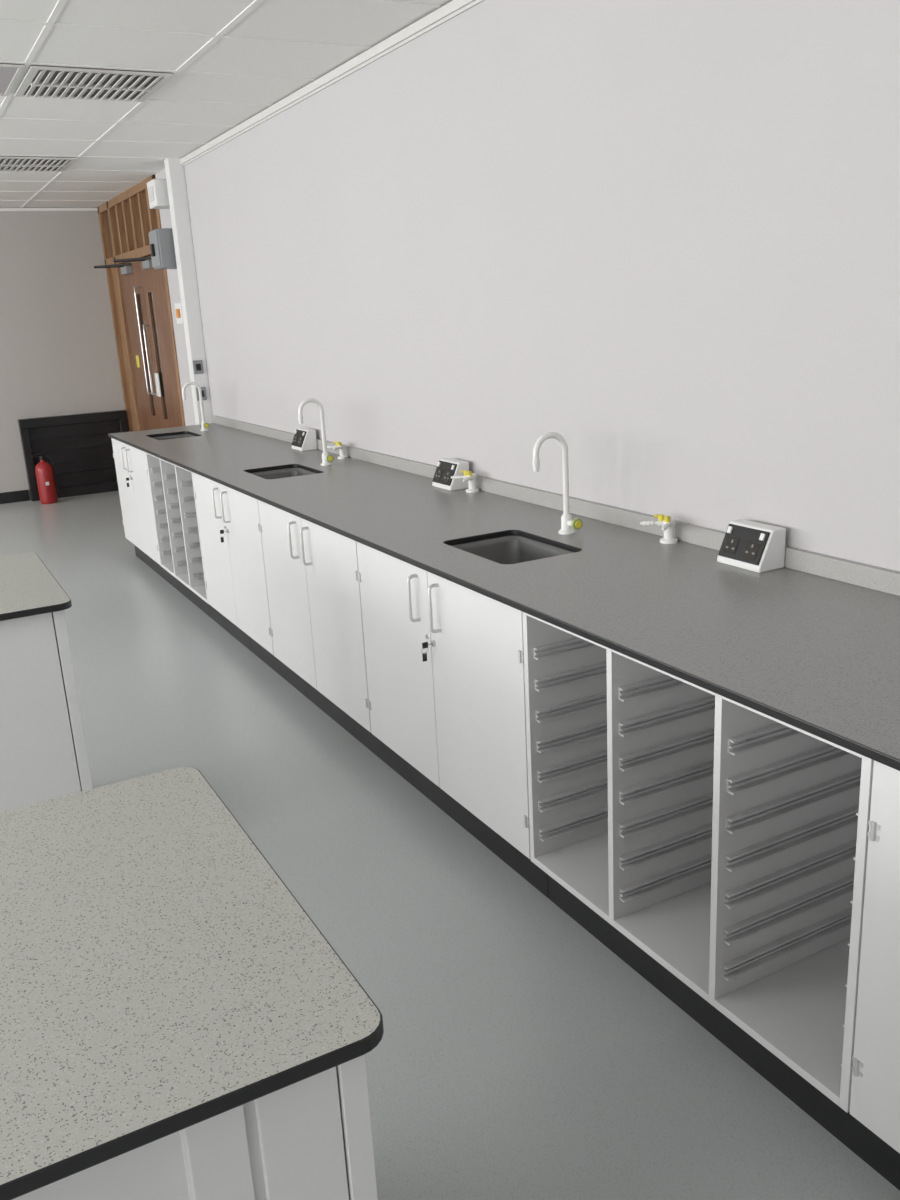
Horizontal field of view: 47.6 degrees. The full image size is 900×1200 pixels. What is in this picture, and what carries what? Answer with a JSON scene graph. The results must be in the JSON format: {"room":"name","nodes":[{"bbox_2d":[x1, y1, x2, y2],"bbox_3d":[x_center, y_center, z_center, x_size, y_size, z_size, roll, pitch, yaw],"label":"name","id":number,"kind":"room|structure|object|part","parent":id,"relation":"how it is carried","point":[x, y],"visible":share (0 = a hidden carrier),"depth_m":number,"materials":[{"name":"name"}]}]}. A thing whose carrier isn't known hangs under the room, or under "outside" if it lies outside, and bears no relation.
{"room":"science classroom","nodes":[
{"label":"science classroom","id":0,"kind":"room"},
{"bbox_2d":[0,156,77,171],"bbox_3d":[-2.714,-2.769,6.499,0.576,0.016,0.576,-11,18,-27],"label":"ceiling vent","id":1,"kind":"object","parent":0,"point":[39,164],"depth_m":6.48,"materials":[{"name":"white metal"}]},
{"bbox_2d":[0,207,124,499],"bbox_3d":[-6.010,-1.750,8.107,6.873,2.538,0.150,-11,18,-27],"label":"wall","id":2,"kind":"structure","parent":0,"point":[58,350],"depth_m":9.20,"materials":[{"name":"paint"}]},
{"bbox_2d":[0,490,29,503],"bbox_3d":[-6.335,-0.476,8.155,5.600,0.100,0.015,-11,18,-27],"label":"baseboard","id":3,"kind":"structure","parent":2,"relation":"attached to","point":[22,495],"depth_m":9.35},
{"bbox_2d":[0,208,97,210],"bbox_3d":[-6.034,-2.931,7.690,6.573,0.023,0.020,-11,18,-27],"label":"trim","id":4,"kind":"structure","parent":2,"relation":"attached to","point":[1,209],"depth_m":8.97,"materials":[{"name":"white"}]},
{"bbox_2d":[14,66,173,101],"bbox_3d":[-1.563,-2.244,4.460,0.576,0.016,0.576,-11,18,-27],"label":"ceiling vent","id":5,"kind":"object","parent":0,"point":[39,81],"depth_m":4.42,"materials":[{"name":"white metal"}]},
{"bbox_2d":[0,0,452,206],"bbox_3d":[-3.000,-1.612,2.293,6.873,0.100,12.980,-11,18,-27],"label":"ceiling","id":6,"kind":"structure","parent":0,"point":[348,22],"depth_m":4.21,"materials":[{"name":"tile"}]},
{"bbox_2d":[0,64,24,95],"bbox_3d":[-2.088,-2.143,4.189,0.576,0.007,0.576,-11,18,-27],"label":"frame","id":7,"kind":"object","parent":6,"relation":"attached to","point":[20,67],"visible":1,"depth_m":4.20,"materials":[{"name":"white metal"}]},
{"bbox_2d":[0,67,17,93],"bbox_3d":[-2.089,-2.144,4.189,0.540,0.004,0.540,-11,18,-27],"label":"diffuser","id":8,"kind":"object","parent":7,"relation":"attached to","point":[7,74],"visible":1,"depth_m":4.23,"materials":[{"name":"grey"}]},
{"bbox_2d":[0,0,443,207],"bbox_3d":[-2.997,-1.562,2.307,6.573,0.004,12.680,-11,18,-27],"label":"grid","id":9,"kind":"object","parent":6,"relation":"attached to","point":[60,4],"depth_m":4.25,"materials":[{"name":"white metal"}]},
{"bbox_2d":[0,491,899,1199],"bbox_3d":[-2.865,0.920,3.021,6.873,0.100,12.980,-11,18,-27],"label":"floor","id":10,"kind":"structure","parent":0,"point":[518,1056],"depth_m":2.46,"materials":[{"name":"plastic"}]},
{"bbox_2d":[31,452,58,503],"bbox_3d":[-3.636,-1.100,9.173,0.152,0.461,0.150,1,17,15],"label":"fire extinguisher","id":11,"kind":"object","parent":10,"relation":"on","point":[47,489],"visible":1,"depth_m":9.13,"materials":[{"name":"red metal"}]},
{"bbox_2d":[0,552,92,811],"bbox_3d":[-1.837,0.461,2.742,1.585,0.830,0.750,-11,18,-27],"label":"lab bench","id":12,"kind":"object","parent":10,"relation":"on","point":[43,751],"visible":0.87,"depth_m":2.72,"materials":[{"name":"laminate"}]},
{"bbox_2d":[0,552,71,620],"bbox_3d":[-1.857,0.071,2.630,1.585,0.018,0.750,-11,18,-27],"label":"countertop","id":13,"kind":"structure","parent":12,"relation":"on","point":[27,586],"depth_m":2.82,"materials":[{"name":"laminate"}]},
{"bbox_2d":[18,410,128,500],"bbox_3d":[-3.458,-1.352,9.510,0.945,0.740,0.090,-11,18,-27],"label":"wall panel","id":14,"kind":"object","parent":10,"relation":"on","point":[80,447],"visible":0.76,"depth_m":9.49,"materials":[{"name":"black wood"}]},
{"bbox_3d":[-3.469,-1.362,9.527,0.805,0.570,0.035,-11,18,-27],"label":"panel","id":15,"kind":"part","parent":14,"relation":"part of","materials":[{"name":"black wood"}]},
{"bbox_2d":[111,438,160,565],"bbox_3d":[-1.730,-0.688,6.521,0.649,0.683,0.998,-11,18,-27],"label":"base cabinet","id":16,"kind":"object","parent":10,"relation":"on","point":[131,467],"visible":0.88,"depth_m":6.34,"materials":[{"name":"white laminate"}]},
{"bbox_3d":[-2.034,-0.882,6.375,0.033,0.142,0.010,-11,18,-27],"label":"handle","id":17,"kind":"part","parent":16,"relation":"part of","materials":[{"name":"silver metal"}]},
{"bbox_3d":[-2.088,-0.694,6.611,0.018,0.676,0.496,-11,18,-27],"label":"door","id":18,"kind":"part","parent":16,"relation":"part of","materials":[{"name":"white laminate"}]},
{"bbox_3d":[-1.972,-0.854,6.265,0.033,0.142,0.010,-11,18,-27],"label":"handle","id":19,"kind":"part","parent":16,"relation":"part of","materials":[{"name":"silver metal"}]},
{"bbox_3d":[-1.849,-0.585,6.187,0.018,0.676,0.496,-11,18,-27],"label":"door","id":20,"kind":"part","parent":16,"relation":"part of","materials":[{"name":"white laminate"}]},
{"bbox_2d":[97,174,185,431],"bbox_3d":[-2.512,-2.085,8.626,0.160,2.538,2.180,-11,18,-27],"label":"door frame","id":21,"kind":"structure","parent":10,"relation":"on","point":[126,220],"depth_m":8.78,"materials":[{"name":"brown wood"}]},
{"bbox_3d":[-2.926,-2.017,9.404,0.030,2.020,0.370,-11,18,-27],"label":"panel","id":22,"kind":"part","parent":21,"relation":"part of","materials":[{"name":"brown wood"}]},
{"bbox_3d":[-2.581,-3.056,8.337,0.020,0.388,2.180,-11,18,-27],"label":"panel","id":23,"kind":"part","parent":21,"relation":"part of","materials":[{"name":"brown wood"}]},
{"bbox_2d":[119,261,160,429],"bbox_3d":[-2.624,-1.874,8.844,0.045,2.005,0.803,-11,18,-27],"label":"leaf","id":24,"kind":"object","parent":21,"relation":"attached to","point":[148,421],"visible":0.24,"depth_m":8.79,"materials":[{"name":"brown wood"}]},
{"bbox_2d":[94,266,154,393],"bbox_3d":[-2.731,-2.260,8.558,0.264,1.052,0.466,-11,18,-27],"label":"hardware piece","id":25,"kind":"object","parent":24,"relation":"attached to","point":[125,270],"depth_m":8.47,"materials":[{"name":"silver metal"}]},
{"bbox_2d":[94,263,130,267],"bbox_3d":[-2.808,-2.780,8.487,0.361,0.016,0.016,3,17,20],"label":"door closer link","id":26,"kind":"object","parent":25,"relation":"attached to","point":[126,264],"visible":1,"depth_m":8.48,"materials":[{"name":"black metal"}]},
{"bbox_3d":[-2.529,-2.141,8.439,0.059,0.868,0.018,-11,18,-27],"label":"pull handle","id":27,"kind":"part","parent":25,"relation":"part of","materials":[{"name":"silver metal"}]},
{"bbox_2d":[136,355,139,366],"bbox_3d":[-2.721,-2.080,8.899,0.003,0.100,0.100,-11,18,-27],"label":"warning label","id":28,"kind":"object","parent":24,"relation":"attached to","point":[137,356],"visible":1,"depth_m":8.89,"materials":[{"name":"yellow plastic"}]},
{"bbox_2d":[138,294,154,415],"bbox_3d":[-2.544,-2.061,8.616,0.015,1.000,0.140,-11,18,-27],"label":"glass","id":29,"kind":"object","parent":24,"relation":"attached to","point":[138,294],"visible":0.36,"depth_m":8.63,"materials":[{"name":"grey"}]},
{"bbox_2d":[140,256,181,427],"bbox_3d":[-2.234,-1.696,8.153,0.045,2.005,0.810,-11,18,-27],"label":"leaf","id":30,"kind":"object","parent":21,"relation":"attached to","point":[153,280],"visible":0.35,"depth_m":8.04,"materials":[{"name":"brown wood"}]},
{"bbox_2d":[114,259,156,394],"bbox_3d":[-2.450,-2.132,8.060,0.264,1.052,0.449,-11,18,-27],"label":"hardware piece","id":31,"kind":"object","parent":30,"relation":"attached to","point":[146,264],"depth_m":8.28,"materials":[{"name":"silver metal"}]},
{"bbox_3d":[-2.459,-2.614,7.860,0.255,0.016,0.016,-4,16,-2],"label":"closer arm","id":32,"kind":"part","parent":31,"relation":"part of","materials":[{"name":"black"}]},
{"bbox_2d":[113,257,150,261],"bbox_3d":[-2.417,-2.602,7.793,0.361,0.016,0.016,3,17,20],"label":"door closer link","id":33,"kind":"object","parent":31,"relation":"attached to","point":[141,258],"visible":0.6,"depth_m":7.79,"materials":[{"name":"black metal"}]},
{"bbox_3d":[-2.451,-1.965,8.355,0.059,0.568,0.018,-11,18,-27],"label":"pull handle","id":34,"kind":"part","parent":31,"relation":"part of","materials":[{"name":"silver metal"}]},
{"bbox_2d":[154,373,161,396],"bbox_3d":[-2.401,-1.768,8.387,0.012,0.190,0.120,-11,18,-27],"label":"plate","id":35,"kind":"object","parent":30,"relation":"attached to","point":[156,375],"visible":1,"depth_m":8.36,"materials":[{"name":"white plastic"}]},
{"bbox_2d":[150,292,167,418],"bbox_3d":[-2.340,-1.967,8.253,0.015,1.000,0.140,-11,18,-27],"label":"glass","id":36,"kind":"object","parent":30,"relation":"attached to","point":[151,298],"visible":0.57,"depth_m":8.27,"materials":[{"name":"grey"}]},
{"bbox_2d":[146,453,207,602],"bbox_3d":[-1.227,-0.471,5.674,0.605,0.683,1.014,-11,18,-27],"label":"storage unit","id":37,"kind":"object","parent":10,"relation":"on","point":[172,488],"visible":0.3,"depth_m":5.65,"materials":[{"name":"white laminate"}]},
{"bbox_2d":[0,767,383,1199],"bbox_3d":[-0.908,0.884,1.099,1.585,0.830,0.750,-11,18,-27],"label":"lab bench","id":38,"kind":"object","parent":10,"relation":"on","point":[175,1024],"visible":1,"depth_m":1.07,"materials":[{"name":"laminate"}]},
{"bbox_3d":[-0.811,0.965,0.838,1.373,0.808,0.018,-11,18,-27],"label":"panel","id":39,"kind":"part","parent":38,"relation":"part of","materials":[{"name":"white laminate"}]},
{"bbox_2d":[193,472,273,654],"bbox_3d":[-0.763,-0.247,4.807,0.649,0.683,0.998,-11,18,-27],"label":"base cabinet","id":40,"kind":"object","parent":10,"relation":"on","point":[228,518],"visible":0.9,"depth_m":4.61,"materials":[{"name":"white laminate"}]},
{"bbox_3d":[-1.120,-0.252,4.897,0.018,0.676,0.496,-11,18,-27],"label":"door","id":41,"kind":"part","parent":40,"relation":"part of","materials":[{"name":"white laminate"}]},
{"bbox_3d":[-1.067,-0.441,4.662,0.033,0.142,0.010,-11,18,-27],"label":"handle","id":42,"kind":"part","parent":40,"relation":"part of","materials":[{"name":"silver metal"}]},
{"bbox_3d":[-1.004,-0.413,4.552,0.033,0.142,0.010,-11,18,-27],"label":"handle","id":43,"kind":"part","parent":40,"relation":"part of","materials":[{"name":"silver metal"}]},
{"bbox_3d":[-0.881,-0.143,4.474,0.018,0.676,0.496,-11,18,-27],"label":"door","id":44,"kind":"part","parent":40,"relation":"part of","materials":[{"name":"white laminate"}]},
{"bbox_2d":[258,500,370,732],"bbox_3d":[-0.278,-0.029,3.960,0.638,0.683,0.998,-11,18,-27],"label":"base cabinet","id":45,"kind":"object","parent":10,"relation":"on","point":[311,569],"visible":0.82,"depth_m":3.75,"materials":[{"name":"white laminate"}]},
{"bbox_3d":[-0.640,-0.034,4.048,0.018,0.676,0.496,-11,18,-27],"label":"door","id":46,"kind":"part","parent":45,"relation":"part of","materials":[{"name":"white laminate"}]},
{"bbox_3d":[-0.587,-0.223,3.813,0.033,0.142,0.010,-11,18,-27],"label":"handle","id":47,"kind":"part","parent":45,"relation":"part of","materials":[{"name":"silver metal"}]},
{"bbox_3d":[-0.524,-0.194,3.702,0.033,0.142,0.010,-11,18,-27],"label":"handle","id":48,"kind":"part","parent":45,"relation":"part of","materials":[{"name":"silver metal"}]},
{"bbox_3d":[-0.401,0.075,3.624,0.018,0.676,0.496,-11,18,-27],"label":"door","id":49,"kind":"part","parent":45,"relation":"part of","materials":[{"name":"white laminate"}]},
{"bbox_2d":[356,541,530,858],"bbox_3d":[0.197,0.190,3.108,0.649,0.683,0.998,-11,18,-27],"label":"base cabinet","id":50,"kind":"object","parent":10,"relation":"on","point":[444,658],"visible":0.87,"depth_m":2.89,"materials":[{"name":"white laminate"}]},
{"bbox_3d":[-0.161,0.185,3.198,0.018,0.676,0.496,-11,18,-27],"label":"door","id":51,"kind":"part","parent":50,"relation":"part of","materials":[{"name":"white laminate"}]},
{"bbox_3d":[-0.107,-0.004,2.963,0.033,0.142,0.010,-11,18,-27],"label":"handle","id":52,"kind":"part","parent":50,"relation":"part of","materials":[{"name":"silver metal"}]},
{"bbox_3d":[-0.044,0.025,2.853,0.033,0.142,0.010,-11,18,-27],"label":"handle","id":53,"kind":"part","parent":50,"relation":"part of","materials":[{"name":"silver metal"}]},
{"bbox_3d":[0.079,0.294,2.775,0.018,0.676,0.496,-11,18,-27],"label":"door","id":54,"kind":"part","parent":50,"relation":"part of","materials":[{"name":"white laminate"}]},
{"bbox_2d":[134,545,899,1190],"bbox_3d":[0.168,0.518,3.442,0.595,0.128,8.560,-11,18,-27],"label":"plinth","id":55,"kind":"object","parent":10,"relation":"on","point":[842,1125],"visible":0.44,"depth_m":2.43,"materials":[{"name":"black plastic"}]},
{"bbox_2d":[522,612,873,1112],"bbox_3d":[0.700,0.407,2.261,0.605,0.683,1.015,-11,18,-27],"label":"storage unit","id":56,"kind":"object","parent":10,"relation":"on","point":[726,839],"visible":0.74,"depth_m":2.19,"materials":[{"name":"white laminate"}]},
{"bbox_2d":[849,760,899,1152],"bbox_3d":[1.169,0.630,1.397,0.638,0.683,0.998,-11,18,-27],"label":"base cabinet","id":57,"kind":"object","parent":10,"relation":"on","point":[875,1085],"visible":0.89,"depth_m":1.66,"materials":[{"name":"white laminate"}]},
{"bbox_3d":[1.649,0.849,0.547,0.638,0.683,0.998,-11,18,-27],"label":"base cabinet","id":58,"kind":"object","parent":10,"relation":"on","visible":0},
{"bbox_2d":[108,423,899,770],"bbox_3d":[0.137,-0.206,3.226,0.732,0.018,8.640,-11,18,-27],"label":"countertop","id":59,"kind":"structure","parent":58,"relation":"on","point":[819,656],"depth_m":2.50,"materials":[{"name":"laminate"}]},
{"bbox_2d":[151,434,195,439],"bbox_3d":[-1.735,-0.943,6.451,0.294,0.156,0.404,-11,18,-27],"label":"sink","id":60,"kind":"object","parent":59,"relation":"in","point":[179,435],"visible":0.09,"depth_m":6.60,"materials":[{"name":"silver metal"}]},
{"bbox_2d":[182,382,208,430],"bbox_3d":[-1.628,-1.236,6.531,0.143,0.315,0.090,-11,18,-27],"label":"tap","id":61,"kind":"object","parent":59,"relation":"on","point":[204,425],"visible":1,"depth_m":6.55,"materials":[{"name":"white metal"}]},
{"bbox_3d":[-1.645,-1.263,6.537,0.124,0.265,0.019,-11,18,-27],"label":"spout","id":62,"kind":"part","parent":61,"relation":"part of","materials":[{"name":"white metal"}]},
{"bbox_2d":[251,468,316,478],"bbox_3d":[-0.766,-0.501,4.735,0.294,0.156,0.404,-11,18,-27],"label":"sink","id":63,"kind":"object","parent":59,"relation":"in","point":[288,472],"visible":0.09,"depth_m":4.89,"materials":[{"name":"silver metal"}]},
{"bbox_2d":[291,428,316,450],"bbox_3d":[-0.779,-0.854,5.425,0.091,0.105,0.155,-11,18,-27],"label":"power socket","id":64,"kind":"object","parent":59,"relation":"on","point":[304,439],"visible":1,"depth_m":5.37,"materials":[{"name":"white plastic"}]},
{"bbox_3d":[-0.801,-0.857,5.412,0.041,0.081,0.143,-11,18,-27],"label":"plate","id":65,"kind":"part","parent":64,"relation":"part of","materials":[{"name":"black plastic"}]},
{"bbox_2d":[298,398,333,465],"bbox_3d":[-0.625,-0.779,4.755,0.143,0.315,0.090,-11,18,-27],"label":"tap","id":66,"kind":"object","parent":59,"relation":"on","point":[326,458],"visible":1,"depth_m":4.77,"materials":[{"name":"white metal"}]},
{"bbox_3d":[-0.642,-0.806,4.761,0.124,0.265,0.019,-11,18,-27],"label":"spout","id":67,"kind":"part","parent":66,"relation":"part of","materials":[{"name":"white metal"}]},
{"bbox_2d":[327,441,347,458],"bbox_3d":[-0.547,-0.735,5.010,0.093,0.082,0.107,-11,18,-27],"label":"tap","id":68,"kind":"object","parent":59,"relation":"on","point":[341,447],"visible":0.98,"depth_m":5.01,"materials":[{"name":"white metal"}]},
{"bbox_2d":[432,458,468,490],"bbox_3d":[0.001,-0.499,4.044,0.091,0.105,0.155,-11,18,-27],"label":"power socket","id":69,"kind":"object","parent":59,"relation":"on","point":[446,468],"visible":0.98,"depth_m":4.00,"materials":[{"name":"white plastic"}]},
{"bbox_2d":[434,469,442,479],"bbox_3d":[-0.045,-0.499,4.061,0.020,0.040,0.044,-11,18,-27],"label":"outlet","id":70,"kind":"object","parent":69,"relation":"attached to","point":[438,475],"depth_m":4.06,"materials":[{"name":"black plastic"}]},
{"bbox_3d":[-0.021,-0.501,4.031,0.041,0.081,0.143,-11,18,-27],"label":"plate","id":71,"kind":"part","parent":69,"relation":"part of","materials":[{"name":"black plastic"}]},
{"bbox_2d":[443,471,451,482],"bbox_3d":[-0.011,-0.483,3.999,0.020,0.040,0.044,-11,18,-27],"label":"outlet","id":72,"kind":"object","parent":69,"relation":"attached to","point":[447,475],"depth_m":4.00,"materials":[{"name":"black plastic"}]},
{"bbox_2d":[451,470,478,492],"bbox_3d":[0.067,-0.455,3.922,0.093,0.082,0.107,-11,18,-27],"label":"tap","id":73,"kind":"object","parent":59,"relation":"on","point":[468,476],"visible":1,"depth_m":3.92,"materials":[{"name":"white metal"}]},
{"bbox_2d":[451,535,574,563],"bbox_3d":[0.184,-0.068,3.053,0.294,0.156,0.404,-11,18,-27],"label":"sink","id":74,"kind":"object","parent":59,"relation":"in","point":[511,549],"visible":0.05,"depth_m":3.21,"materials":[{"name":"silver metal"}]},
{"bbox_2d":[213,415,899,595],"bbox_3d":[0.450,-0.302,3.372,0.019,0.052,8.630,-11,18,-27],"label":"backsplash","id":75,"kind":"structure","parent":59,"relation":"on","point":[839,569],"depth_m":3.19,"materials":[{"name":"laminate"}]},
{"bbox_2d":[532,432,582,534],"bbox_3d":[0.322,-0.347,3.077,0.143,0.315,0.090,-11,18,-27],"label":"tap","id":76,"kind":"object","parent":59,"relation":"on","point":[568,526],"visible":1,"depth_m":3.09,"materials":[{"name":"white metal"}]},
{"bbox_3d":[0.305,-0.374,3.083,0.124,0.265,0.019,-11,18,-27],"label":"spout","id":77,"kind":"part","parent":76,"relation":"part of","materials":[{"name":"white metal"}]},
{"bbox_3d":[0.386,-0.231,3.101,0.036,0.036,0.010,-11,18,-27],"label":"valve knob","id":78,"kind":"part","parent":76,"relation":"part of","materials":[{"name":"yellow plastic"}]},
{"bbox_2d":[640,514,677,543],"bbox_3d":[0.617,-0.204,2.950,0.093,0.082,0.107,-11,18,-27],"label":"tap","id":79,"kind":"object","parent":59,"relation":"on","point":[667,523],"visible":1,"depth_m":2.95,"materials":[{"name":"white metal"}]},
{"bbox_2d":[717,519,785,572],"bbox_3d":[0.783,-0.142,2.659,0.091,0.105,0.155,-11,18,-27],"label":"power socket","id":80,"kind":"object","parent":59,"relation":"on","point":[746,544],"visible":1,"depth_m":2.62,"materials":[{"name":"white plastic"}]},
{"bbox_2d":[722,537,739,554],"bbox_3d":[0.737,-0.142,2.676,0.020,0.040,0.044,-11,18,-27],"label":"outlet","id":81,"kind":"object","parent":80,"relation":"attached to","point":[730,545],"depth_m":2.67,"materials":[{"name":"black plastic"}]},
{"bbox_3d":[0.761,-0.145,2.646,0.041,0.081,0.143,-11,18,-27],"label":"plate","id":82,"kind":"part","parent":80,"relation":"part of","materials":[{"name":"black plastic"}]},
{"bbox_2d":[742,541,759,559],"bbox_3d":[0.771,-0.126,2.615,0.020,0.040,0.044,-11,18,-27],"label":"outlet","id":83,"kind":"object","parent":80,"relation":"attached to","point":[750,549],"depth_m":2.61,"materials":[{"name":"black plastic"}]},
{"bbox_2d":[155,0,899,571],"bbox_3d":[0.571,-0.682,3.177,0.150,2.538,10.650,-11,18,-27],"label":"wall","id":84,"kind":"structure","parent":0,"point":[659,238],"depth_m":3.10,"materials":[{"name":"paint"}]},
{"bbox_2d":[147,179,169,208],"bbox_3d":[-1.929,-2.735,6.881,0.178,0.170,0.200,-11,18,-27],"label":"wall control box","id":85,"kind":"object","parent":84,"relation":"attached to","point":[157,189],"visible":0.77,"depth_m":6.79,"materials":[{"name":"white plastic"}]},
{"bbox_3d":[-2.004,-2.720,6.842,0.005,0.090,0.140,-11,18,-27],"label":"panel","id":86,"kind":"part","parent":85,"relation":"part of","materials":[{"name":"white plastic"}]},
{"bbox_2d":[148,228,176,269],"bbox_3d":[-1.933,-2.398,6.977,0.218,0.250,0.240,-11,18,-27],"label":"box","id":87,"kind":"object","parent":84,"relation":"attached to","point":[161,240],"visible":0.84,"depth_m":6.87,"materials":[{"name":"grey metal"}]},
{"bbox_3d":[-2.019,-2.376,6.934,0.020,0.080,0.040,-11,18,-27],"label":"switch handle","id":88,"kind":"part","parent":87,"relation":"part of","materials":[{"name":"black plastic"}]},
{"bbox_3d":[-2.006,-2.383,6.939,0.010,0.230,0.220,-11,18,-27],"label":"lid","id":89,"kind":"part","parent":87,"relation":"part of","materials":[{"name":"grey metal"}]},
{"bbox_2d":[175,303,183,323],"bbox_3d":[-1.849,-1.993,7.093,0.108,0.140,0.160,-11,18,-27],"label":"panel","id":90,"kind":"object","parent":84,"relation":"attached to","point":[178,308],"visible":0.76,"depth_m":7.04,"materials":[{"name":"white plastic"}]},
{"bbox_2d":[164,158,212,424],"bbox_3d":[-1.743,-1.666,7.025,0.100,2.538,0.100,-11,18,-27],"label":"column","id":91,"kind":"structure","parent":84,"relation":"attached to","point":[175,174],"depth_m":6.84,"materials":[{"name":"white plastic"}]},
{"bbox_2d":[193,360,203,373],"bbox_3d":[-1.723,-1.594,6.988,0.067,0.090,0.015,-11,18,-27],"label":"wall switch","id":92,"kind":"object","parent":84,"relation":"attached to","point":[197,364],"visible":1,"depth_m":6.98,"materials":[{"name":"grey metal"}]},
{"bbox_2d":[196,387,206,400],"bbox_3d":[-1.714,-1.422,7.037,0.067,0.090,0.015,-11,18,-27],"label":"wall switch","id":93,"kind":"object","parent":84,"relation":"attached to","point":[203,389],"visible":0.7,"depth_m":7.04,"materials":[{"name":"grey metal"}]},
{"bbox_2d":[180,0,484,165],"bbox_3d":[0.583,-1.789,2.529,0.022,0.043,9.720,-11,18,-27],"label":"trim","id":94,"kind":"structure","parent":84,"relation":"attached to","point":[454,8],"depth_m":4.31,"materials":[{"name":"white"}]}
]}

